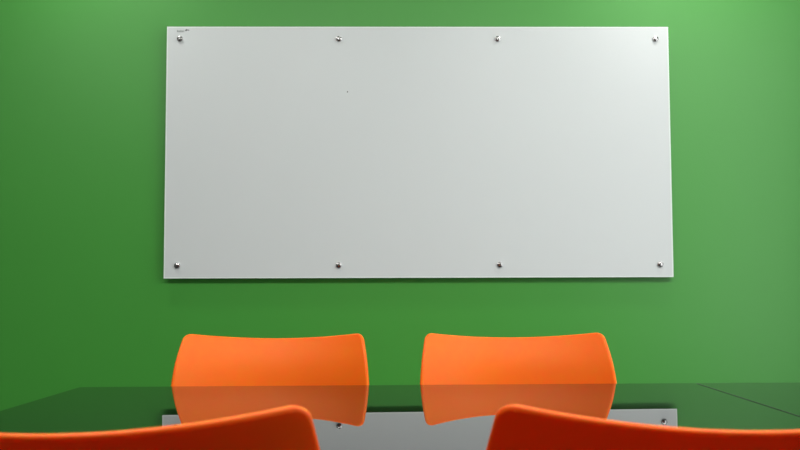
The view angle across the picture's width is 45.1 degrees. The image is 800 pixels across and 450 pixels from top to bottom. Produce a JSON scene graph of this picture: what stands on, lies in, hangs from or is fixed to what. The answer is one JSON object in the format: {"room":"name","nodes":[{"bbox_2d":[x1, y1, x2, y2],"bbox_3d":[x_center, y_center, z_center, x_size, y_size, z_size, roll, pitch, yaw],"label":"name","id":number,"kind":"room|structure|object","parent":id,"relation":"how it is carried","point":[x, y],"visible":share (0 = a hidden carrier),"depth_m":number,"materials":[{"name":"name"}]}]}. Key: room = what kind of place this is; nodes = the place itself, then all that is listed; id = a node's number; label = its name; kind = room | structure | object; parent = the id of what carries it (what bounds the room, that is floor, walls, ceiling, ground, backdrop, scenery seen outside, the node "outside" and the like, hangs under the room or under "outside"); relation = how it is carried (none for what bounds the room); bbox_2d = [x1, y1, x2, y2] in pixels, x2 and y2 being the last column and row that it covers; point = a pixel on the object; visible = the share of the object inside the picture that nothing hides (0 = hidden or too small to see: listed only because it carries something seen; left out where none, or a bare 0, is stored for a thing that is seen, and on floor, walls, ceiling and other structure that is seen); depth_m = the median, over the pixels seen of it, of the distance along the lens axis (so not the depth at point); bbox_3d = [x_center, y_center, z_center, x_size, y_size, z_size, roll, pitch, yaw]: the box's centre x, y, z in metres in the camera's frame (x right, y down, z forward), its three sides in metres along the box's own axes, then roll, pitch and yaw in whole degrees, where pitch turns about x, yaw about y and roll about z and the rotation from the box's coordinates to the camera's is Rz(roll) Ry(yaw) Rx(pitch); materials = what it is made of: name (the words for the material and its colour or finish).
{"room":"meeting room","nodes":[
{"label":"meeting room","id":0,"kind":"room"},
{"bbox_2d":[0,0,799,410],"bbox_3d":[-0.124,-0.161,3.884,4.690,2.750,0.120,0,-4,-1],"label":"wall","id":1,"kind":"structure","parent":0,"point":[86,298],"depth_m":3.81,"materials":[{"name":"green paint"}]},
{"bbox_2d":[164,27,673,277],"bbox_3d":[0.075,-0.291,3.817,2.000,1.000,0.036,0,-4,-1],"label":"whiteboard","id":2,"kind":"object","parent":1,"relation":"attached to","point":[291,152],"visible":1,"depth_m":3.81,"materials":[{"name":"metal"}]},
{"bbox_3d":[-0.082,1.055,0.733,4.690,0.100,6.246,0,-4,-1],"label":"floor","id":3,"kind":"structure","parent":0,"visible":0},
{"bbox_2d":[0,405,319,449],"bbox_3d":[-0.297,0.600,1.020,0.469,0.849,0.511,0,-4,-1],"label":"shell chair","id":4,"kind":"object","parent":3,"relation":"on","point":[290,427],"visible":1,"depth_m":0.83,"materials":[{"name":"orange plastic"}]},
{"bbox_2d":[171,334,368,385],"bbox_3d":[-0.298,0.672,2.095,0.469,0.849,0.511,0,-4,-1],"label":"shell chair","id":5,"kind":"object","parent":3,"relation":"on","point":[201,360],"visible":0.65,"depth_m":2.31,"materials":[{"name":"orange plastic"}]},
{"bbox_2d":[0,383,799,449],"bbox_3d":[-0.031,0.687,1.540,1.381,0.743,1.200,0,-4,0],"label":"meeting table","id":6,"kind":"object","parent":3,"relation":"on","point":[345,417],"visible":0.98,"depth_m":1.73,"materials":[{"name":"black glass"}]},
{"bbox_2d":[420,333,616,384],"bbox_3d":[0.277,0.671,2.102,0.469,0.849,0.511,0,-4,-1],"label":"shell chair","id":7,"kind":"object","parent":3,"relation":"on","point":[578,358],"visible":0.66,"depth_m":2.32,"materials":[{"name":"orange plastic"}]},
{"bbox_2d":[486,404,799,449],"bbox_3d":[0.302,0.598,1.027,0.469,0.849,0.511,0,-4,-1],"label":"shell chair","id":8,"kind":"object","parent":3,"relation":"on","point":[515,426],"visible":1,"depth_m":0.83,"materials":[{"name":"orange plastic"}]},
{"bbox_2d":[696,382,799,416],"bbox_3d":[1.318,0.680,1.535,1.309,0.748,1.200,0,-4,0],"label":"meeting table","id":9,"kind":"object","parent":3,"relation":"on","point":[785,397],"visible":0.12,"depth_m":1.95,"materials":[{"name":"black glass"}]}
]}

